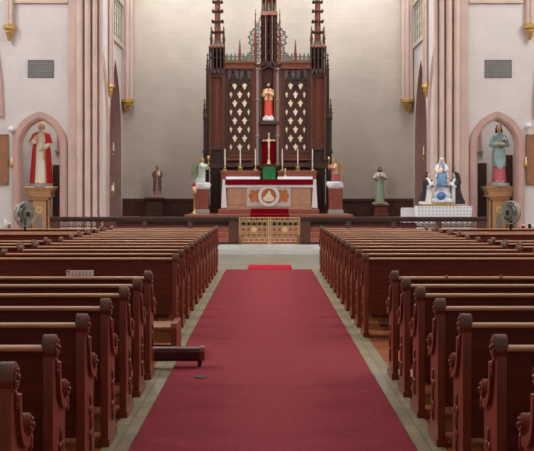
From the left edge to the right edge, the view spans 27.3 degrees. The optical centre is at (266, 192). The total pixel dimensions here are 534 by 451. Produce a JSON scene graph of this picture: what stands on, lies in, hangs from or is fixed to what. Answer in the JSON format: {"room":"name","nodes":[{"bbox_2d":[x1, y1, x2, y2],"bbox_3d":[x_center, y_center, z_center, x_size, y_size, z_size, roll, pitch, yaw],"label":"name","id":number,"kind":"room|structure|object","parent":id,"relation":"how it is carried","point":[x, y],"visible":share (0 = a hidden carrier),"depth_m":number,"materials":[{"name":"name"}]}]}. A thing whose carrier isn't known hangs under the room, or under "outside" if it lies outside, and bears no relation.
{"room":"church","nodes":[
{"label":"church","id":0,"kind":"room"},
{"bbox_2d":[0,0,67,228],"bbox_3d":[-8.220,-5.860,33.175,6.480,14.860,0.350,0,0,0],"label":"wall","id":1,"kind":"structure","parent":0,"point":[41,31],"depth_m":33.00,"materials":[{"name":"paint"}]},
{"bbox_2d":[0,134,7,183],"bbox_3d":[-8.033,-1.005,32.962,0.555,1.500,0.075,0,0,0],"label":"board","id":2,"kind":"object","parent":1,"relation":"attached to","point":[3,137],"visible":1,"depth_m":32.94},
{"bbox_2d":[3,0,15,40],"bbox_3d":[-7.690,-8.911,32.867,0.360,8.758,0.376,0,0,22],"label":"shaft","id":3,"kind":"object","parent":1,"relation":"attached to","point":[9,27],"visible":1,"depth_m":32.80,"materials":[{"name":"pink stone"}]},
{"bbox_2d":[12,111,66,228],"bbox_3d":[-6.810,-0.439,33.145,1.634,4.018,0.470,0,0,0],"label":"trim","id":4,"kind":"structure","parent":1,"relation":"attached to","point":[28,122],"depth_m":32.91,"materials":[{"name":"paint"}]},
{"bbox_2d":[28,60,52,77],"bbox_3d":[-6.787,-3.728,32.983,0.765,0.525,0.035,0,0,0],"label":"air vent","id":5,"kind":"object","parent":1,"relation":"in","point":[36,68],"visible":1,"depth_m":32.97,"materials":[{"name":"grey metal"}]},
{"bbox_2d":[14,0,67,3],"bbox_3d":[-6.770,-6.005,32.960,1.620,0.640,0.120,0,0,0],"label":"trim","id":6,"kind":"structure","parent":1,"relation":"attached to","point":[15,1],"depth_m":32.90,"materials":[{"name":"paint"}]},
{"bbox_2d":[68,0,102,228],"bbox_3d":[-5.450,-5.860,32.850,1.120,14.860,0.500,0,0,0],"label":"column","id":7,"kind":"structure","parent":1,"relation":"attached to","point":[85,17],"depth_m":32.77,"materials":[{"name":"paint"}]},
{"bbox_2d":[103,0,122,216],"bbox_3d":[-5.685,-5.860,37.675,0.350,14.860,8.650,0,0,0],"label":"wall","id":8,"kind":"structure","parent":0,"point":[117,50],"depth_m":37.76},
{"bbox_2d":[103,50,108,216],"bbox_3d":[-5.490,-2.040,36.350,0.080,5.840,3.340,0,0,0],"label":"trim","id":9,"kind":"structure","parent":8,"relation":"attached to","point":[104,63],"depth_m":37.71,"materials":[{"name":"pink stone"}]},
{"bbox_2d":[108,0,114,97],"bbox_3d":[-5.430,-8.290,38.102,0.310,10.000,0.315,0,0,0],"label":"shaft","id":10,"kind":"object","parent":8,"relation":"attached to","point":[111,85],"visible":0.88,"depth_m":38.13,"materials":[{"name":"pink stone"}]},
{"bbox_2d":[109,60,120,216],"bbox_3d":[-5.800,-2.205,39.950,0.620,6.170,4.100,0,0,0],"label":"trim","id":11,"kind":"structure","parent":8,"relation":"attached to","point":[115,112],"depth_m":41.16,"materials":[{"name":"paint"}]},
{"bbox_2d":[114,0,121,42],"bbox_3d":[-5.492,-6.310,40.100,0.055,1.400,2.440,0,0,0],"label":"window","id":12,"kind":"structure","parent":8,"relation":"in","point":[117,8],"depth_m":40.39,"materials":[{"name":"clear glass"}]},
{"bbox_2d":[123,0,412,204],"bbox_3d":[0.040,-5.790,42.200,12.300,15.000,0.400,0,0,0],"label":"wall","id":13,"kind":"structure","parent":0,"point":[163,126],"depth_m":42.00,"materials":[{"name":"paint"}]},
{"bbox_2d":[121,0,133,111],"bbox_3d":[-5.320,-8.184,41.800,0.531,10.212,0.531,0,0,22],"label":"shaft","id":14,"kind":"object","parent":13,"relation":"attached to","point":[127,99],"visible":0.99,"depth_m":41.75,"materials":[{"name":"pink stone"}]},
{"bbox_2d":[122,199,193,215],"bbox_3d":[-3.885,0.545,41.950,3.250,0.670,0.100,0,0,0],"label":"baseboard","id":15,"kind":"structure","parent":13,"relation":"attached to","point":[130,207],"depth_m":41.94,"materials":[{"name":"brown wood"}]},
{"bbox_2d":[343,199,413,215],"bbox_3d":[3.940,0.545,41.950,3.300,0.670,0.100,0,0,0],"label":"baseboard","id":16,"kind":"structure","parent":13,"relation":"attached to","point":[356,207],"depth_m":41.94,"materials":[{"name":"brown wood"}]},
{"bbox_2d":[400,0,413,111],"bbox_3d":[5.340,-8.184,41.800,0.531,10.212,0.531,0,0,22],"label":"shaft","id":17,"kind":"object","parent":13,"relation":"attached to","point":[407,53],"visible":1,"depth_m":41.75,"materials":[{"name":"pink stone"}]},
{"bbox_2d":[23,121,512,228],"bbox_3d":[0.040,-0.910,34.875,16.900,4.960,3.050,0,0,0],"label":"niches","id":18,"kind":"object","parent":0,"point":[488,130],"depth_m":36.20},
{"bbox_2d":[53,165,59,216],"bbox_3d":[-6.851,0.325,36.150,0.373,2.490,0.100,0,0,0],"label":"door","id":19,"kind":"structure","parent":18,"relation":"in","point":[56,168],"depth_m":36.10,"materials":[{"name":"brown wood"}]},
{"bbox_2d":[478,163,486,216],"bbox_3d":[7.072,0.292,36.150,0.286,2.556,0.100,0,0,0],"label":"door","id":20,"kind":"structure","parent":18,"relation":"in","point":[482,167],"depth_m":36.10,"materials":[{"name":"brown wood"}]},
{"bbox_2d":[504,155,512,228],"bbox_3d":[7.943,0.161,36.150,0.254,2.818,0.100,0,0,0],"label":"door","id":21,"kind":"structure","parent":18,"relation":"in","point":[509,158],"depth_m":36.12,"materials":[{"name":"brown wood"}]},
{"bbox_2d":[218,249,319,254],"bbox_3d":[0.040,1.740,33.450,23.000,0.340,5.900,0,0,0],"label":"step","id":22,"kind":"structure","parent":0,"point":[220,251],"depth_m":30.50,"materials":[{"name":"white stone"}]},
{"bbox_2d":[23,186,57,228],"bbox_3d":[-6.952,0.682,33.760,0.910,1.776,0.728,0,0,0],"label":"pedestal","id":23,"kind":"object","parent":22,"relation":"on","point":[40,197],"visible":0.7,"depth_m":33.57,"materials":[{"name":"brown wood"}]},
{"bbox_2d":[29,121,52,185],"bbox_3d":[-6.910,-1.217,33.657,0.686,2.024,0.675,0,0,-38],"label":"statue","id":24,"kind":"object","parent":23,"relation":"on","point":[41,164],"visible":1,"depth_m":33.52,"materials":[{"name":"red stone"}]},
{"bbox_2d":[50,217,238,244],"bbox_3d":[-3.457,1.060,31.000,5.312,0.780,0.200,0,0,0],"label":"altar rail","id":25,"kind":"object","parent":22,"relation":"on","point":[55,222],"visible":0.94,"depth_m":30.93,"materials":[{"name":"brown wood"}]},
{"bbox_2d":[239,217,268,244],"bbox_3d":[-0.367,1.063,30.956,0.863,0.770,0.137,0,0,0],"label":"gate","id":26,"kind":"object","parent":25,"relation":"attached to","point":[253,229],"visible":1,"depth_m":30.98,"materials":[{"name":"gold metal"}]},
{"bbox_2d":[103,216,415,243],"bbox_3d":[0.040,1.225,37.725,11.100,0.690,8.550,0,0,0],"label":"trim","id":27,"kind":"structure","parent":22,"relation":"on","point":[223,231],"depth_m":34.35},
{"bbox_2d":[144,197,164,216],"bbox_3d":[-4.213,0.524,41.300,0.720,0.711,0.576,0,0,0],"label":"pedestal","id":28,"kind":"object","parent":27,"relation":"on","point":[154,206],"visible":0.99,"depth_m":41.06,"materials":[{"name":"brown wood"}]},
{"bbox_2d":[149,165,164,197],"bbox_3d":[-4.119,-0.433,41.300,0.600,1.203,0.600,0,0,0],"label":"statue","id":29,"kind":"object","parent":28,"relation":"on","point":[157,174],"visible":1,"depth_m":41.20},
{"bbox_2d":[184,208,353,219],"bbox_3d":[0.060,0.715,38.200,5.560,0.330,4.400,0,0,0],"label":"steps","id":30,"kind":"structure","parent":27,"relation":"on","point":[221,212],"depth_m":36.84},
{"bbox_2d":[195,186,209,213],"bbox_3d":[-2.274,0.243,38.300,0.557,0.953,0.557,0,0,0],"label":"pedestal","id":31,"kind":"object","parent":30,"relation":"on","point":[202,192],"visible":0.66,"depth_m":38.06,"materials":[{"name":"red stone"}]},
{"bbox_2d":[191,156,210,185],"bbox_3d":[-2.282,-0.766,38.314,0.659,1.065,0.600,0,0,28],"label":"statue","id":32,"kind":"object","parent":31,"relation":"on","point":[200,168],"visible":1,"depth_m":38.22,"materials":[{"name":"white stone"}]},
{"bbox_2d":[220,171,260,208],"bbox_3d":[-0.927,-0.121,38.980,1.435,1.341,0.320,0,0,0],"label":"gradine","id":33,"kind":"object","parent":30,"relation":"on","point":[224,174],"visible":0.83,"depth_m":38.85,"materials":[{"name":"red stone"}]},
{"bbox_2d":[202,0,332,212],"bbox_3d":[0.021,-4.453,39.570,4.703,10.342,0.860,0,0,0],"label":"reredos","id":34,"kind":"object","parent":30,"relation":"on","point":[233,113],"visible":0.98,"depth_m":39.50,"materials":[{"name":"brown wood"}]},
{"bbox_2d":[261,82,273,120],"bbox_3d":[0.061,-3.263,39.547,0.449,1.440,0.444,0,0,43],"label":"statue","id":35,"kind":"object","parent":34,"relation":"on","point":[268,93],"visible":1,"depth_m":39.46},
{"bbox_2d":[226,187,311,208],"bbox_3d":[0.080,0.050,38.361,3.120,1.000,0.879,0,0,0],"label":"altar","id":36,"kind":"object","parent":30,"relation":"on","point":[237,197],"visible":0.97,"depth_m":38.00,"materials":[{"name":"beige stone"}]},
{"bbox_2d":[225,179,312,184],"bbox_3d":[0.075,-0.373,38.070,3.030,0.202,0.300,0,0,0],"label":"altar frontal","id":37,"kind":"object","parent":36,"relation":"attached to","point":[227,181],"visible":1,"depth_m":37.92,"materials":[{"name":"fabric"}]},
{"bbox_2d":[221,179,317,208],"bbox_3d":[0.080,0.030,38.357,3.342,1.015,0.886,0,0,0],"label":"altar cloth","id":38,"kind":"object","parent":36,"relation":"on","point":[314,195],"visible":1,"depth_m":37.94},
{"bbox_2d":[250,209,288,219],"bbox_3d":[0.090,0.707,36.957,1.278,0.342,1.942,0,0,0],"label":"carpet","id":39,"kind":"object","parent":30,"relation":"on","point":[269,213],"visible":0.94,"depth_m":37.39,"materials":[{"name":"carpet"}]},
{"bbox_2d":[277,171,316,208],"bbox_3d":[1.068,-0.121,38.980,1.400,1.341,0.320,0,0,0],"label":"gradine","id":40,"kind":"object","parent":30,"relation":"on","point":[280,173],"visible":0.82,"depth_m":38.85,"materials":[{"name":"red stone"}]},
{"bbox_2d":[327,185,343,213],"bbox_3d":[2.385,0.229,38.300,0.540,0.981,0.540,0,0,0],"label":"pedestal","id":41,"kind":"object","parent":30,"relation":"on","point":[335,192],"visible":1,"depth_m":38.07,"materials":[{"name":"red stone"}]},
{"bbox_2d":[326,157,344,185],"bbox_3d":[2.365,-0.760,38.308,0.633,0.998,0.600,0,0,-28],"label":"statue","id":42,"kind":"object","parent":41,"relation":"on","point":[336,168],"visible":1,"depth_m":38.22,"materials":[{"name":"ceramic"}]},
{"bbox_2d":[373,204,388,216],"bbox_3d":[4.273,0.637,41.300,0.580,0.486,0.464,0,0,0],"label":"pedestal","id":43,"kind":"object","parent":27,"relation":"on","point":[380,210],"visible":0.98,"depth_m":41.10,"materials":[{"name":"wood"}]},
{"bbox_2d":[372,167,387,203],"bbox_3d":[4.235,-0.299,41.300,0.600,1.387,0.600,0,0,0],"label":"statue","id":44,"kind":"object","parent":43,"relation":"on","point":[379,176],"visible":1,"depth_m":41.21,"materials":[{"name":"green stone"}]},
{"bbox_2d":[218,244,319,248],"bbox_3d":[0.040,1.510,31.010,12.400,0.120,0.260,0,0,0],"label":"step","id":45,"kind":"structure","parent":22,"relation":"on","point":[243,246],"depth_m":30.88,"materials":[{"name":"white stone"}]},
{"bbox_2d":[300,217,486,244],"bbox_3d":[3.567,1.060,31.000,5.248,0.780,0.200,0,0,0],"label":"altar rail","id":46,"kind":"object","parent":22,"relation":"on","point":[481,222],"visible":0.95,"depth_m":30.93,"materials":[{"name":"brown wood"}]},
{"bbox_2d":[270,217,299,244],"bbox_3d":[0.508,1.063,30.956,0.863,0.770,0.137,0,0,0],"label":"gate","id":47,"kind":"object","parent":46,"relation":"attached to","point":[284,229],"visible":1,"depth_m":30.98,"materials":[{"name":"gold metal"}]},
{"bbox_2d":[414,206,471,229],"bbox_3d":[5.124,0.974,32.000,1.591,1.192,0.680,0,0,0],"label":"altar","id":48,"kind":"object","parent":22,"relation":"on","point":[420,211],"visible":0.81,"depth_m":31.67,"materials":[{"name":"white stone"}]},
{"bbox_2d":[418,172,436,203],"bbox_3d":[4.666,-0.149,32.025,0.637,0.940,0.436,0,0,42],"label":"statue","id":49,"kind":"object","parent":48,"relation":"on","point":[428,184],"visible":1,"depth_m":31.92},
{"bbox_2d":[432,157,452,203],"bbox_3d":[5.120,-0.360,31.999,0.577,1.366,0.540,0,0,34],"label":"statue","id":50,"kind":"object","parent":48,"relation":"on","point":[442,194],"visible":1,"depth_m":31.95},
{"bbox_2d":[447,171,464,203],"bbox_3d":[5.495,-0.154,32.045,0.651,0.948,0.436,0,0,-28],"label":"statue","id":51,"kind":"object","parent":48,"relation":"on","point":[454,184],"visible":1,"depth_m":31.93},
{"bbox_2d":[481,186,512,228],"bbox_3d":[7.096,0.682,33.760,0.920,1.776,0.736,0,0,0],"label":"pedestal","id":52,"kind":"object","parent":22,"relation":"on","point":[496,196],"visible":0.59,"depth_m":33.56,"materials":[{"name":"brown wood"}]},
{"bbox_2d":[488,124,509,185],"bbox_3d":[7.096,-1.157,33.660,0.680,1.903,0.680,0,0,0],"label":"statue","id":53,"kind":"object","parent":52,"relation":"on","point":[499,141],"visible":1,"depth_m":33.53,"materials":[{"name":"ceramic"}]},
{"bbox_2d":[65,320,483,450],"bbox_3d":[0.040,1.810,11.250,23.000,0.200,38.500,0,0,0],"label":"floor","id":54,"kind":"structure","parent":0,"point":[379,338],"depth_m":8.69,"materials":[{"name":"wood"}]},
{"bbox_2d":[0,362,34,450],"bbox_3d":[-2.220,1.212,4.649,2.359,0.996,0.697,0,0,0],"label":"pew","id":55,"kind":"object","parent":54,"relation":"on","point":[16,427],"visible":1,"depth_m":4.62,"materials":[{"name":"brown wood"}]},
{"bbox_2d":[14,202,35,231],"bbox_3d":[-5.049,0.945,22.953,0.440,1.530,0.460,0,0,0],"label":"pedestal fan","id":56,"kind":"object","parent":54,"relation":"on","point":[23,215],"visible":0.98,"depth_m":22.91,"materials":[{"name":"black metal"}]},
{"bbox_2d":[0,334,70,450],"bbox_3d":[-2.220,1.212,5.548,2.359,0.996,0.697,0,0,0],"label":"pew","id":57,"kind":"object","parent":54,"relation":"on","point":[45,394],"visible":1,"depth_m":5.51,"materials":[{"name":"brown wood"}]},
{"bbox_2d":[0,231,80,242],"bbox_3d":[-4.890,1.212,20.849,2.759,0.996,0.697,0,0,0],"label":"pew","id":58,"kind":"object","parent":54,"relation":"on","point":[3,236],"visible":0.09,"depth_m":20.81,"materials":[{"name":"brown wood"}]},
{"bbox_2d":[0,313,98,450],"bbox_3d":[-2.220,1.212,6.508,2.359,0.996,0.697,0,0,0],"label":"pew","id":59,"kind":"object","parent":54,"relation":"on","point":[79,364],"visible":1,"depth_m":6.47,"materials":[{"name":"brown wood"}]},
{"bbox_2d":[0,226,102,233],"bbox_3d":[-4.890,1.212,23.669,2.759,0.996,0.697,0,0,0],"label":"pew","id":60,"kind":"object","parent":54,"relation":"on","point":[101,227],"visible":0.11,"depth_m":23.63,"materials":[{"name":"brown wood"}]},
{"bbox_2d":[0,298,118,447],"bbox_3d":[-2.220,1.212,7.449,2.359,0.996,0.697,0,0,0],"label":"pew","id":61,"kind":"object","parent":54,"relation":"on","point":[104,342],"visible":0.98,"depth_m":7.41,"materials":[{"name":"brown wood"}]},
{"bbox_2d":[0,286,134,418],"bbox_3d":[-2.220,1.212,8.399,2.359,0.996,0.697,0,0,0],"label":"pew","id":62,"kind":"object","parent":54,"relation":"on","point":[123,324],"visible":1,"depth_m":8.36,"materials":[{"name":"brown wood"}]},
{"bbox_2d":[0,278,146,397],"bbox_3d":[-2.220,1.212,9.248,2.359,0.996,0.697,0,0,0],"label":"pew","id":63,"kind":"object","parent":54,"relation":"on","point":[138,312],"visible":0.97,"depth_m":9.21,"materials":[{"name":"brown wood"}]},
{"bbox_2d":[0,271,156,380],"bbox_3d":[-2.220,1.212,10.098,2.359,0.996,0.697,0,0,0],"label":"pew","id":64,"kind":"object","parent":54,"relation":"on","point":[149,302],"visible":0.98,"depth_m":10.06,"materials":[{"name":"brown wood"}]},
{"bbox_2d":[0,253,180,320],"bbox_3d":[-2.220,1.212,13.049,2.359,0.996,0.697,0,0,0],"label":"pew","id":65,"kind":"object","parent":54,"relation":"on","point":[165,271],"visible":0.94,"depth_m":13.01,"materials":[{"name":"brown wood"}]},
{"bbox_2d":[0,249,186,327],"bbox_3d":[-2.220,1.212,14.014,2.359,0.996,0.697,0,0,0],"label":"pew","id":66,"kind":"object","parent":54,"relation":"on","point":[4,253],"visible":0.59,"depth_m":13.97,"materials":[{"name":"brown wood"}]},
{"bbox_2d":[17,245,191,320],"bbox_3d":[-2.220,1.212,14.979,2.359,0.996,0.697,0,0,0],"label":"pew","id":67,"kind":"object","parent":54,"relation":"on","point":[21,249],"visible":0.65,"depth_m":14.94,"materials":[{"name":"brown wood"}]},
{"bbox_2d":[33,242,196,310],"bbox_3d":[-2.220,1.212,15.944,2.359,0.996,0.697,0,0,0],"label":"pew","id":68,"kind":"object","parent":54,"relation":"on","point":[193,263],"visible":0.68,"depth_m":15.90,"materials":[{"name":"brown wood"}]},
{"bbox_2d":[46,239,199,303],"bbox_3d":[-2.220,1.212,16.909,2.359,0.996,0.697,0,0,0],"label":"pew","id":69,"kind":"object","parent":54,"relation":"on","point":[49,241],"visible":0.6,"depth_m":16.86,"materials":[{"name":"brown wood"}]},
{"bbox_2d":[58,237,203,297],"bbox_3d":[-2.220,1.212,17.873,2.359,0.996,0.697,0,0,0],"label":"pew","id":70,"kind":"object","parent":54,"relation":"on","point":[60,239],"visible":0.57,"depth_m":17.82,"materials":[{"name":"brown wood"}]},
{"bbox_2d":[69,235,206,292],"bbox_3d":[-2.220,1.212,18.838,2.359,0.996,0.697,0,0,0],"label":"pew","id":71,"kind":"object","parent":54,"relation":"on","point":[71,237],"visible":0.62,"depth_m":18.80,"materials":[{"name":"brown wood"}]},
{"bbox_2d":[78,233,209,287],"bbox_3d":[-2.220,1.212,19.803,2.359,0.996,0.697,0,0,0],"label":"pew","id":72,"kind":"object","parent":54,"relation":"on","point":[81,235],"visible":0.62,"depth_m":19.77,"materials":[{"name":"brown wood"}]},
{"bbox_2d":[87,231,212,283],"bbox_3d":[-2.220,1.212,20.768,2.359,0.996,0.697,0,0,0],"label":"pew","id":73,"kind":"object","parent":54,"relation":"on","point":[89,233],"visible":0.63,"depth_m":20.73,"materials":[{"name":"brown wood"}]},
{"bbox_2d":[95,229,214,279],"bbox_3d":[-2.220,1.212,21.733,2.359,0.996,0.697,0,0,0],"label":"pew","id":74,"kind":"object","parent":54,"relation":"on","point":[97,231],"visible":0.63,"depth_m":21.68,"materials":[{"name":"brown wood"}]},
{"bbox_2d":[102,228,216,275],"bbox_3d":[-2.220,1.212,22.698,2.359,0.996,0.697,0,0,0],"label":"pew","id":75,"kind":"object","parent":54,"relation":"on","point":[104,229],"visible":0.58,"depth_m":22.64,"materials":[{"name":"brown wood"}]},
{"bbox_2d":[109,226,218,272],"bbox_3d":[-2.220,1.212,23.663,2.359,0.996,0.697,0,0,0],"label":"pew","id":76,"kind":"object","parent":54,"relation":"on","point":[110,227],"visible":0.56,"depth_m":23.60,"materials":[{"name":"brown wood"}]},
{"bbox_2d":[154,318,180,345],"bbox_3d":[-1.900,1.525,11.555,1.950,0.370,0.610,0,0,0],"label":"bench","id":77,"kind":"object","parent":54,"relation":"on","point":[164,331],"visible":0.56,"depth_m":11.30,"materials":[{"name":"brown wood"}]},
{"bbox_2d":[143,346,205,366],"bbox_3d":[-1.364,1.602,10.720,1.520,0.214,0.196,0,0,0],"label":"kneeler","id":78,"kind":"object","parent":54,"relation":"on","point":[161,353],"visible":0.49,"depth_m":10.64,"materials":[{"name":"brown wood"}]},
{"bbox_2d":[218,255,319,269],"bbox_3d":[0.040,1.708,27.450,6.800,0.004,6.100,0,0,0],"label":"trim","id":79,"kind":"structure","parent":54,"relation":"on","point":[225,262],"depth_m":27.40,"materials":[{"name":"stone"}]},
{"bbox_2d":[99,270,446,450],"bbox_3d":[0.040,1.708,8.200,2.300,0.004,32.400,0,0,0],"label":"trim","id":80,"kind":"structure","parent":54,"relation":"on","point":[416,428],"depth_m":9.70,"materials":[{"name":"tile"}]},
{"bbox_2d":[129,269,416,450],"bbox_3d":[0.040,1.699,11.200,1.900,0.014,26.400,0,0,0],"label":"carpet runner","id":81,"kind":"object","parent":80,"relation":"on","point":[283,370],"visible":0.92,"depth_m":9.77,"materials":[{"name":"carpet"}]},
{"bbox_2d":[318,226,428,272],"bbox_3d":[2.300,1.212,23.663,2.359,0.996,0.697,0,0,0],"label":"pew","id":82,"kind":"object","parent":54,"relation":"on","point":[321,227],"visible":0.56,"depth_m":23.61,"materials":[{"name":"brown wood"}]},
{"bbox_2d":[321,228,435,275],"bbox_3d":[2.300,1.212,22.698,2.359,0.996,0.697,0,0,0],"label":"pew","id":83,"kind":"object","parent":54,"relation":"on","point":[323,229],"visible":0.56,"depth_m":22.64,"materials":[{"name":"brown wood"}]},
{"bbox_2d":[323,229,442,279],"bbox_3d":[2.300,1.212,21.733,2.359,0.996,0.697,0,0,0],"label":"pew","id":84,"kind":"object","parent":54,"relation":"on","point":[440,231],"visible":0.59,"depth_m":21.68,"materials":[{"name":"brown wood"}]},
{"bbox_2d":[326,231,450,283],"bbox_3d":[2.300,1.212,20.768,2.359,0.996,0.697,0,0,0],"label":"pew","id":85,"kind":"object","parent":54,"relation":"on","point":[448,233],"visible":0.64,"depth_m":20.72,"materials":[{"name":"brown wood"}]},
{"bbox_2d":[328,233,459,287],"bbox_3d":[2.300,1.212,19.803,2.359,0.996,0.697,0,0,0],"label":"pew","id":86,"kind":"object","parent":54,"relation":"on","point":[457,235],"visible":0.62,"depth_m":19.75,"materials":[{"name":"brown wood"}]},
{"bbox_2d":[331,235,469,292],"bbox_3d":[2.300,1.212,18.838,2.359,0.996,0.697,0,0,0],"label":"pew","id":87,"kind":"object","parent":54,"relation":"on","point":[467,237],"visible":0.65,"depth_m":18.79,"materials":[{"name":"brown wood"}]},
{"bbox_2d":[335,237,480,297],"bbox_3d":[2.300,1.212,17.873,2.359,0.996,0.697,0,0,0],"label":"pew","id":88,"kind":"object","parent":54,"relation":"on","point":[477,239],"visible":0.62,"depth_m":17.82,"materials":[{"name":"brown wood"}]},
{"bbox_2d":[339,239,492,303],"bbox_3d":[2.300,1.212,16.909,2.359,0.996,0.697,0,0,0],"label":"pew","id":89,"kind":"object","parent":54,"relation":"on","point":[343,241],"visible":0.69,"depth_m":16.86,"materials":[{"name":"brown wood"}]},
{"bbox_2d":[343,242,506,310],"bbox_3d":[2.300,1.212,15.944,2.359,0.996,0.697,0,0,0],"label":"pew","id":90,"kind":"object","parent":54,"relation":"on","point":[503,245],"visible":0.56,"depth_m":15.90,"materials":[{"name":"brown wood"}]},
{"bbox_2d":[348,245,521,320],"bbox_3d":[2.300,1.212,14.979,2.359,0.996,0.697,0,0,0],"label":"pew","id":91,"kind":"object","parent":54,"relation":"on","point":[518,249],"visible":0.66,"depth_m":14.94,"materials":[{"name":"brown wood"}]},
{"bbox_2d":[353,249,533,329],"bbox_3d":[2.300,1.212,14.014,2.359,0.996,0.697,0,0,0],"label":"pew","id":92,"kind":"object","parent":54,"relation":"on","point":[357,272],"visible":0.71,"depth_m":13.97,"materials":[{"name":"brown wood"}]},
{"bbox_2d":[359,253,533,337],"bbox_3d":[2.300,1.212,13.049,2.359,0.996,0.697,0,0,0],"label":"pew","id":93,"kind":"object","parent":54,"relation":"on","point":[375,283],"visible":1,"depth_m":13.01,"materials":[{"name":"brown wood"}]},
{"bbox_2d":[386,271,533,380],"bbox_3d":[2.300,1.212,10.098,2.359,0.996,0.697,0,0,0],"label":"pew","id":94,"kind":"object","parent":54,"relation":"on","point":[393,301],"visible":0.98,"depth_m":10.06,"materials":[{"name":"brown wood"}]},
{"bbox_2d":[396,278,533,397],"bbox_3d":[2.300,1.212,9.248,2.359,0.996,0.697,0,0,0],"label":"pew","id":95,"kind":"object","parent":54,"relation":"on","point":[405,312],"visible":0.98,"depth_m":9.21,"materials":[{"name":"brown wood"}]},
{"bbox_2d":[409,286,533,418],"bbox_3d":[2.300,1.212,8.399,2.359,0.996,0.697,0,0,0],"label":"pew","id":96,"kind":"object","parent":54,"relation":"on","point":[420,325],"visible":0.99,"depth_m":8.36,"materials":[{"name":"brown wood"}]},
{"bbox_2d":[426,298,533,447],"bbox_3d":[2.300,1.212,7.449,2.359,0.996,0.697,0,0,0],"label":"pew","id":97,"kind":"object","parent":54,"relation":"on","point":[441,342],"visible":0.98,"depth_m":7.41,"materials":[{"name":"brown wood"}]},
{"bbox_2d":[434,226,533,233],"bbox_3d":[4.970,1.212,23.669,2.759,0.996,0.697,0,0,0],"label":"pew","id":98,"kind":"object","parent":54,"relation":"on","point":[435,227],"visible":0.15,"depth_m":23.63,"materials":[{"name":"brown wood"}]},
{"bbox_2d":[448,313,533,450],"bbox_3d":[2.300,1.212,6.508,2.359,0.996,0.697,0,0,0],"label":"pew","id":99,"kind":"object","parent":54,"relation":"on","point":[469,364],"visible":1,"depth_m":6.47,"materials":[{"name":"brown wood"}]},
{"bbox_2d":[457,231,533,242],"bbox_3d":[4.970,1.212,20.849,2.759,0.996,0.697,0,0,0],"label":"pew","id":100,"kind":"object","parent":54,"relation":"on","point":[484,237],"visible":0.1,"depth_m":20.81,"materials":[{"name":"brown wood"}]},
{"bbox_2d":[478,334,533,450],"bbox_3d":[2.300,1.212,5.548,2.359,0.996,0.697,0,0,0],"label":"pew","id":101,"kind":"object","parent":54,"relation":"on","point":[505,394],"visible":1,"depth_m":5.51,"materials":[{"name":"brown wood"}]},
{"bbox_2d":[500,201,520,231],"bbox_3d":[5.080,0.934,22.953,0.440,1.552,0.448,0,0,0],"label":"pedestal fan","id":102,"kind":"object","parent":54,"relation":"on","point":[509,212],"visible":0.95,"depth_m":22.91,"materials":[{"name":"black metal"}]},
{"bbox_2d":[516,368,533,450],"bbox_3d":[2.300,1.212,4.649,2.359,0.996,0.697,0,0,0],"label":"pew","id":103,"kind":"object","parent":54,"relation":"on","point":[525,423],"visible":1,"depth_m":4.85,"materials":[{"name":"brown wood"}]},
{"bbox_2d":[413,0,432,207],"bbox_3d":[5.765,-5.860,37.675,0.350,14.860,8.650,0,0,0],"label":"wall","id":104,"kind":"structure","parent":0,"point":[418,52],"depth_m":38.08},
{"bbox_2d":[415,0,422,41],"bbox_3d":[5.572,-6.310,40.100,0.055,1.400,2.440,0,0,0],"label":"window","id":105,"kind":"structure","parent":104,"relation":"in","point":[419,7],"depth_m":40.30,"materials":[{"name":"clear glass"}]},
{"bbox_2d":[415,60,426,205],"bbox_3d":[5.880,-2.205,39.950,0.620,6.170,4.100,0,0,0],"label":"trim","id":106,"kind":"structure","parent":104,"relation":"attached to","point":[421,109],"depth_m":41.16,"materials":[{"name":"paint"}]},
{"bbox_2d":[422,0,428,97],"bbox_3d":[5.510,-8.290,38.102,0.310,10.000,0.315,0,0,0],"label":"shaft","id":107,"kind":"object","parent":104,"relation":"attached to","point":[425,84],"visible":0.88,"depth_m":38.08,"materials":[{"name":"pink stone"}]},
{"bbox_2d":[427,52,432,178],"bbox_3d":[5.570,-2.040,36.350,0.080,5.840,3.340,0,0,0],"label":"trim","id":108,"kind":"structure","parent":104,"relation":"attached to","point":[431,66],"depth_m":37.74,"materials":[{"name":"pink stone"}]},
{"bbox_2d":[469,0,533,227],"bbox_3d":[8.300,-5.860,33.175,6.480,14.860,0.350,0,0,0],"label":"wall","id":109,"kind":"structure","parent":0,"point":[496,31],"depth_m":33.00,"materials":[{"name":"paint"}]},
{"bbox_2d":[433,0,468,205],"bbox_3d":[5.530,-5.860,32.850,1.120,14.860,0.500,0,0,0],"label":"column","id":110,"kind":"structure","parent":109,"relation":"attached to","point":[450,17],"depth_m":32.86,"materials":[{"name":"pink stone"}]},
{"bbox_2d":[469,0,522,3],"bbox_3d":[6.850,-6.005,32.960,1.620,0.640,0.120,0,0,0],"label":"trim","id":111,"kind":"structure","parent":109,"relation":"attached to","point":[470,1],"depth_m":32.90,"materials":[{"name":"pink stone"}]},
{"bbox_2d":[469,111,523,228],"bbox_3d":[6.890,-0.439,33.145,1.634,4.018,0.470,0,0,0],"label":"trim","id":112,"kind":"structure","parent":109,"relation":"attached to","point":[506,121],"depth_m":32.93,"materials":[{"name":"stone"}]},
{"bbox_2d":[485,60,511,77],"bbox_3d":[6.938,-3.728,32.983,0.795,0.525,0.035,0,0,0],"label":"air vent","id":113,"kind":"object","parent":109,"relation":"in","point":[493,68],"visible":1,"depth_m":32.97,"materials":[{"name":"grey metal"}]},
{"bbox_2d":[524,0,533,39],"bbox_3d":[7.860,-8.926,32.867,0.360,8.728,0.376,0,0,22],"label":"shaft","id":114,"kind":"object","parent":109,"relation":"attached to","point":[529,4],"visible":1,"depth_m":32.81,"materials":[{"name":"pink stone"}]},
{"bbox_2d":[526,134,533,183],"bbox_3d":[8.055,-1.005,32.962,0.570,1.500,0.075,0,0,0],"label":"board","id":115,"kind":"object","parent":109,"relation":"attached to","point":[529,137],"visible":1,"depth_m":32.94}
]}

